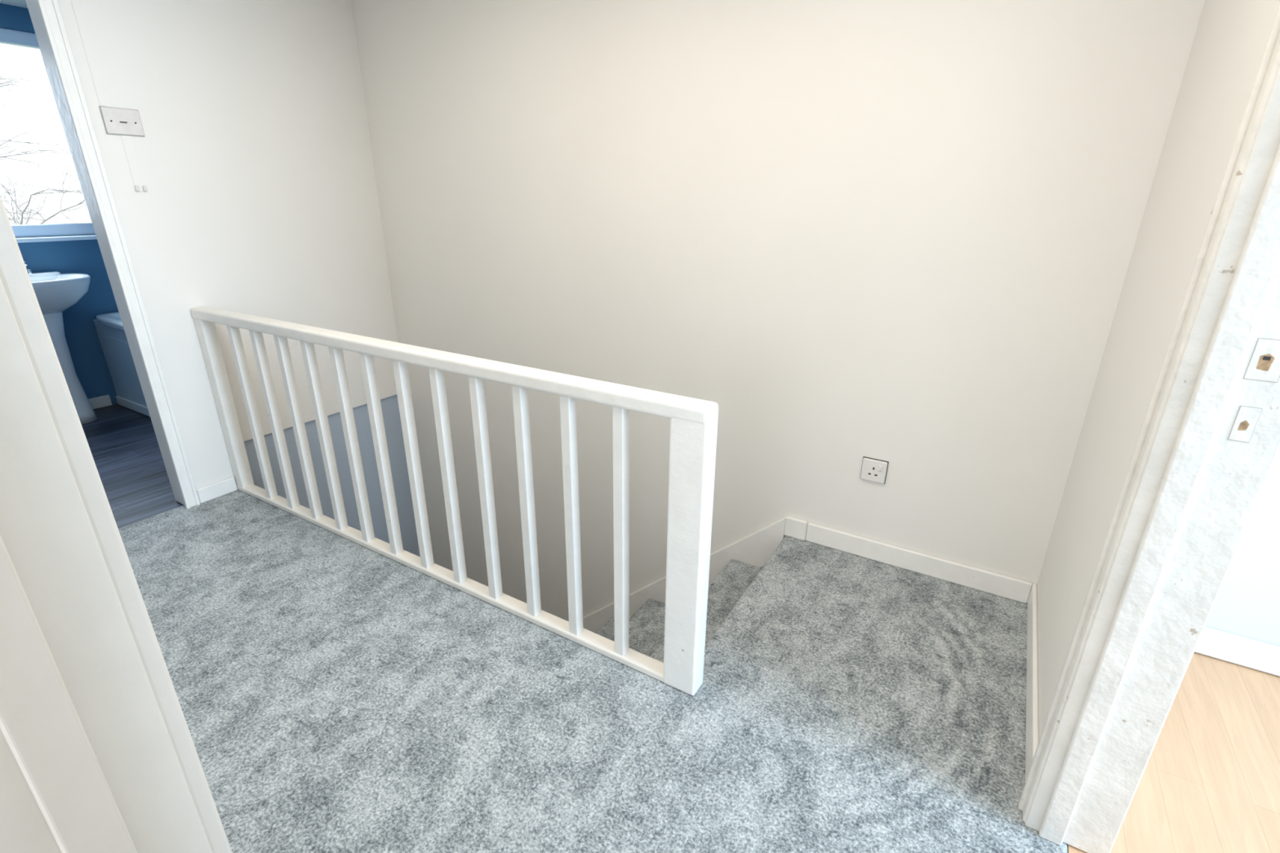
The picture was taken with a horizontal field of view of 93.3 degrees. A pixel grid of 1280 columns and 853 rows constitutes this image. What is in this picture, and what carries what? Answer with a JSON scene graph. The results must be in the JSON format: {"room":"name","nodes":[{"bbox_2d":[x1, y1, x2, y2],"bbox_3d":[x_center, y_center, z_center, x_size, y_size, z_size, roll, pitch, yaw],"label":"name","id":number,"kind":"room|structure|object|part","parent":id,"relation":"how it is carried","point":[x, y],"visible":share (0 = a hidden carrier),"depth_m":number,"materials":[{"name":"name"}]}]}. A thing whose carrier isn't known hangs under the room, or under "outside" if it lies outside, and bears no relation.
{"room":"stair landing","nodes":[
{"label":"stair landing","id":0,"kind":"room"},
{"bbox_2d":[0,0,27,8],"bbox_3d":[-1.114,-1.086,-0.124,8.600,0.100,5.700,13,24,29],"label":"ceiling","id":1,"kind":"structure","parent":0,"point":[22,3],"depth_m":3.44,"materials":[{"name":"paint"}]},
{"bbox_2d":[0,3,118,404],"bbox_3d":[-3.943,-1.175,3.554,0.120,2.400,2.500,13,24,29],"label":"wall","id":2,"kind":"structure","parent":0,"point":[74,256],"depth_m":3.97,"materials":[{"name":"blue paint"}]},
{"bbox_3d":[-3.922,-1.654,3.391,0.070,1.150,1.250,13,24,29],"label":"frame","id":3,"kind":"part","parent":2,"relation":"part of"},
{"bbox_2d":[15,235,97,242],"bbox_3d":[-3.867,-1.092,3.567,0.070,0.025,1.310,13,24,29],"label":"sill","id":4,"kind":"structure","parent":2,"relation":"attached to","point":[84,237],"depth_m":3.80,"materials":[{"name":"plastic"}]},
{"bbox_2d":[88,395,112,408],"bbox_3d":[-4.098,0.042,3.622,0.015,0.075,1.515,13,24,29],"label":"baseboard","id":5,"kind":"structure","parent":2,"relation":"attached to","point":[103,401],"depth_m":4.18,"materials":[{"name":"white paint"}]},
{"bbox_2d":[35,0,199,509],"bbox_3d":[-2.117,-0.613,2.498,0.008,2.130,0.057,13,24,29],"label":"door frame","id":6,"kind":"structure","parent":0,"point":[56,7],"depth_m":2.43,"materials":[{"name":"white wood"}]},
{"bbox_2d":[57,0,398,488],"bbox_3d":[-2.129,-0.785,2.570,0.120,2.400,2.315,13,24,29],"label":"wall","id":7,"kind":"structure","parent":0,"point":[255,157],"depth_m":2.82,"materials":[{"name":"white paint"}]},
{"bbox_2d":[25,0,184,505],"bbox_3d":[-2.406,-0.485,2.199,0.129,2.100,0.872,13,24,29],"label":"lining","id":8,"kind":"object","parent":7,"relation":"attached to","point":[32,5],"visible":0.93,"depth_m":2.47,"materials":[{"name":"white paint"}]},
{"bbox_2d":[71,0,146,191],"bbox_3d":[-2.050,-1.435,2.313,0.014,1.000,0.128,13,24,29],"label":"switch plate","id":9,"kind":"object","parent":7,"relation":"attached to","point":[126,122],"visible":1,"depth_m":2.38,"materials":[{"name":"white plastic"}]},
{"bbox_3d":[-2.053,-1.210,2.399,0.008,0.094,0.124,13,24,29],"label":"plate","id":10,"kind":"part","parent":9,"relation":"part of","materials":[{"name":"white plastic"}]},
{"bbox_2d":[134,185,147,191],"bbox_3d":[-2.055,-0.981,2.487,0.012,0.022,0.045,13,24,29],"label":"clip","id":11,"kind":"object","parent":9,"relation":"attached to","point":[136,187],"visible":1,"depth_m":2.48,"materials":[{"name":"white plastic"}]},
{"bbox_2d":[195,476,237,503],"bbox_3d":[-2.073,0.310,2.962,0.016,0.075,0.170,13,24,29],"label":"baseboard","id":12,"kind":"structure","parent":7,"relation":"attached to","point":[218,489],"depth_m":2.95,"materials":[{"name":"white paint"}]},
{"bbox_2d":[244,394,420,556],"bbox_3d":[-1.812,1.289,3.968,0.106,2.932,1.000,13,24,29],"label":"stairwell","id":13,"kind":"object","parent":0,"point":[389,405],"depth_m":3.64,"materials":[{"name":"grey paint"}]},
{"bbox_2d":[81,403,1279,852],"bbox_3d":[-0.355,0.854,1.989,8.400,0.220,2.500,13,24,29],"label":"floor","id":14,"kind":"structure","parent":0,"point":[335,694],"depth_m":1.74,"materials":[{"name":"carpet"}]},
{"bbox_2d":[23,261,97,424],"bbox_3d":[-3.665,-0.499,3.759,0.413,1.006,0.570,13,24,29],"label":"pedestal sink","id":15,"kind":"object","parent":14,"relation":"on","point":[55,291],"visible":0.55,"depth_m":3.74,"materials":[{"name":"ceramic"}]},
{"bbox_3d":[-3.737,-0.946,3.687,0.082,0.030,0.018,13,24,29],"label":"tap spout","id":16,"kind":"part","parent":15,"relation":"part of","materials":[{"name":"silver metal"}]},
{"bbox_2d":[31,273,90,314],"bbox_3d":[-3.662,-0.781,3.651,0.413,0.218,0.570,13,24,29],"label":"basin","id":17,"kind":"object","parent":15,"relation":"in","point":[55,293],"depth_m":3.66,"materials":[{"name":"ceramic"}]},
{"bbox_2d":[93,311,150,417],"bbox_3d":[-2.795,-0.405,4.049,1.656,0.625,0.756,13,24,29],"label":"bathtub","id":18,"kind":"object","parent":14,"relation":"on","point":[109,328],"visible":0.23,"depth_m":4.04,"materials":[{"name":"plastic"}]},
{"bbox_2d":[191,306,718,695],"bbox_3d":[-0.917,0.128,2.290,2.572,0.913,0.070,13,24,29],"label":"banister","id":19,"kind":"object","parent":14,"relation":"on","point":[693,421],"visible":1,"depth_m":2.04,"materials":[{"name":"white paint"}]},
{"bbox_3d":[-1.989,-0.101,2.898,0.065,0.850,0.057,13,24,29],"label":"wall post","id":20,"kind":"part","parent":19,"relation":"part of","materials":[{"name":"white paint"}]},
{"bbox_3d":[-0.966,0.534,2.469,2.470,0.026,0.054,13,24,29],"label":"rail","id":21,"kind":"part","parent":19,"relation":"part of","materials":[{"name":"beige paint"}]},
{"bbox_3d":[-0.913,-0.276,2.136,2.572,0.049,0.070,13,24,29],"label":"handrail","id":22,"kind":"part","parent":19,"relation":"part of","materials":[{"name":"white paint"}]},
{"bbox_3d":[0.136,0.369,1.698,0.108,0.900,0.068,13,24,29],"label":"newel post","id":23,"kind":"part","parent":19,"relation":"part of","materials":[{"name":"white paint"}]},
{"bbox_2d":[351,0,1279,646],"bbox_3d":[1.164,0.707,2.518,6.370,5.100,0.120,13,24,29],"label":"wall","id":24,"kind":"structure","parent":0,"point":[903,233],"depth_m":2.34,"materials":[{"name":"white paint"}]},
{"bbox_2d":[582,516,786,633],"bbox_3d":[-0.347,1.292,3.633,2.295,2.385,0.016,13,24,29],"label":"trim","id":25,"kind":"structure","parent":24,"relation":"attached to","point":[755,549],"depth_m":2.88,"materials":[{"name":"white paint"}]},
{"bbox_2d":[859,456,888,484],"bbox_3d":[0.924,0.175,2.387,0.096,0.096,0.017,13,24,29],"label":"wall socket","id":26,"kind":"object","parent":24,"relation":"attached to","point":[875,470],"visible":1,"depth_m":2.38,"materials":[{"name":"white plastic"}]},
{"bbox_2d":[878,465,882,471],"bbox_3d":[0.941,0.163,2.365,0.014,0.022,0.006,13,24,29],"label":"rocker switch","id":27,"kind":"object","parent":26,"relation":"attached to","point":[880,467],"depth_m":2.36,"materials":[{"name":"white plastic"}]},
{"bbox_2d":[784,515,1032,603],"bbox_3d":[1.037,0.525,2.443,0.926,0.092,0.020,13,24,29],"label":"baseboard","id":28,"kind":"structure","parent":24,"relation":"attached to","point":[1007,587],"depth_m":2.41,"materials":[{"name":"white paint"}]},
{"bbox_2d":[1194,626,1279,676],"bbox_3d":[2.434,1.016,1.175,2.585,0.100,0.895,13,24,29],"label":"baseboard","id":29,"kind":"structure","parent":24,"relation":"attached to","point":[1251,653],"depth_m":1.94,"materials":[{"name":"white paint"}]},
{"bbox_2d":[1018,0,1279,822],"bbox_3d":[0.680,0.103,0.699,0.013,2.120,1.042,13,24,29],"label":"door frame","id":30,"kind":"structure","parent":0,"point":[1274,31],"depth_m":1.08,"materials":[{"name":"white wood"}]},
{"bbox_2d":[1036,0,1279,738],"bbox_3d":[0.929,-0.113,0.876,0.130,2.400,2.255,13,24,29],"label":"wall","id":31,"kind":"structure","parent":0,"point":[1231,36],"depth_m":1.45,"materials":[{"name":"white paint"}]},
{"bbox_2d":[1025,583,1039,782],"bbox_3d":[1.199,0.756,1.847,0.014,0.088,0.945,13,24,29],"label":"baseboard","id":32,"kind":"structure","parent":31,"relation":"attached to","point":[1032,675],"depth_m":1.78,"materials":[{"name":"white paint"}]},
{"bbox_2d":[1025,65,1279,852],"bbox_3d":[0.755,0.147,0.667,0.160,2.060,0.993,13,24,29],"label":"lining","id":33,"kind":"object","parent":31,"relation":"attached to","point":[1233,477],"visible":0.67,"depth_m":1.12,"materials":[{"name":"paint"}]},
{"bbox_2d":[1039,143,1279,845],"bbox_3d":[0.729,0.156,0.686,0.045,2.030,0.934,13,24,29],"label":"door stop","id":34,"kind":"object","parent":33,"relation":"attached to","point":[1259,260],"visible":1,"depth_m":1.08,"materials":[{"name":"paint"}]},
{"bbox_2d":[1237,420,1249,430],"bbox_3d":[1.019,-0.002,1.019,0.012,0.020,0.002,13,24,29],"label":"strike plate hole","id":35,"kind":"object","parent":33,"relation":"attached to","point":[1243,425],"visible":1,"depth_m":1.02,"materials":[{"name":"brown wood"}]},
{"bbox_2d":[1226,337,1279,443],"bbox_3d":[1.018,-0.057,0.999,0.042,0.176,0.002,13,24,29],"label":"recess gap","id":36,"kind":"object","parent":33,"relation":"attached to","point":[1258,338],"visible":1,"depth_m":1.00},
{"bbox_2d":[1228,338,1279,442],"bbox_3d":[1.018,-0.057,0.999,0.040,0.174,0.002,13,24,29],"label":"strike recess","id":37,"kind":"object","parent":33,"relation":"attached to","point":[1264,346],"visible":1,"depth_m":0.99,"materials":[{"name":"paint"}]},
{"bbox_2d":[1256,353,1275,371],"bbox_3d":[1.016,-0.105,0.981,0.018,0.029,0.002,13,24,29],"label":"bare mortise","id":38,"kind":"object","parent":33,"relation":"attached to","point":[1264,365],"visible":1,"depth_m":0.98,"materials":[{"name":"brown wood"}]},
{"bbox_2d":[1262,355,1271,360],"bbox_3d":[1.016,-0.111,0.979,0.009,0.006,0.002,13,24,29],"label":"mortise hole","id":39,"kind":"object","parent":38,"relation":"attached to","point":[1264,357],"visible":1,"depth_m":0.98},
{"bbox_3d":[-0.396,2.953,3.682,3.700,0.150,1.300,13,24,29],"label":"floor","id":40,"kind":"structure","parent":0,"visible":0},
{"bbox_2d":[595,559,761,662],"bbox_3d":[-0.684,1.700,3.382,2.482,2.400,0.978,13,24,29],"label":"carpeted staircase","id":41,"kind":"structure","parent":40,"relation":"on","point":[646,624],"depth_m":2.67,"materials":[{"name":"carpet"}]},
{"bbox_3d":[-0.038,0.149,0.168,6.370,2.400,0.140,13,24,29],"label":"wall","id":42,"kind":"structure","parent":0,"visible":0},
{"bbox_2d":[0,276,212,852],"bbox_3d":[-0.143,0.289,0.278,0.932,2.060,0.161,13,24,29],"label":"door","id":43,"kind":"structure","parent":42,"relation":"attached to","point":[47,534],"depth_m":0.50,"materials":[{"name":"beige paint"}]},
{"bbox_2d":[0,534,137,852],"bbox_3d":[-0.139,0.301,0.288,0.870,2.030,0.041,13,24,29],"label":"door stop","id":44,"kind":"object","parent":43,"relation":"attached to","point":[41,725],"visible":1,"depth_m":0.49,"materials":[{"name":"beige paint"}]},
{"bbox_2d":[0,195,232,852],"bbox_3d":[-0.110,0.231,0.345,0.992,2.120,0.018,13,24,29],"label":"trim","id":45,"kind":"structure","parent":42,"relation":"attached to","point":[14,274],"depth_m":0.51,"materials":[{"name":"beige paint"}]},
{"label":"outside","id":46,"kind":"structure","parent":0,"visible":0},
{"bbox_3d":[-15.245,0.378,10.034,24.400,0.100,30.000,13,24,29],"label":"ground","id":47,"kind":"structure","parent":46,"visible":0},
{"bbox_2d":[0,62,88,224],"bbox_3d":[-10.008,-2.109,7.651,7.228,6.355,4.856,1,21,1],"label":"tree","id":48,"kind":"object","parent":47,"relation":"on","point":[69,191],"visible":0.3,"depth_m":8.08,"materials":[{"name":"brown plant"}]}
]}

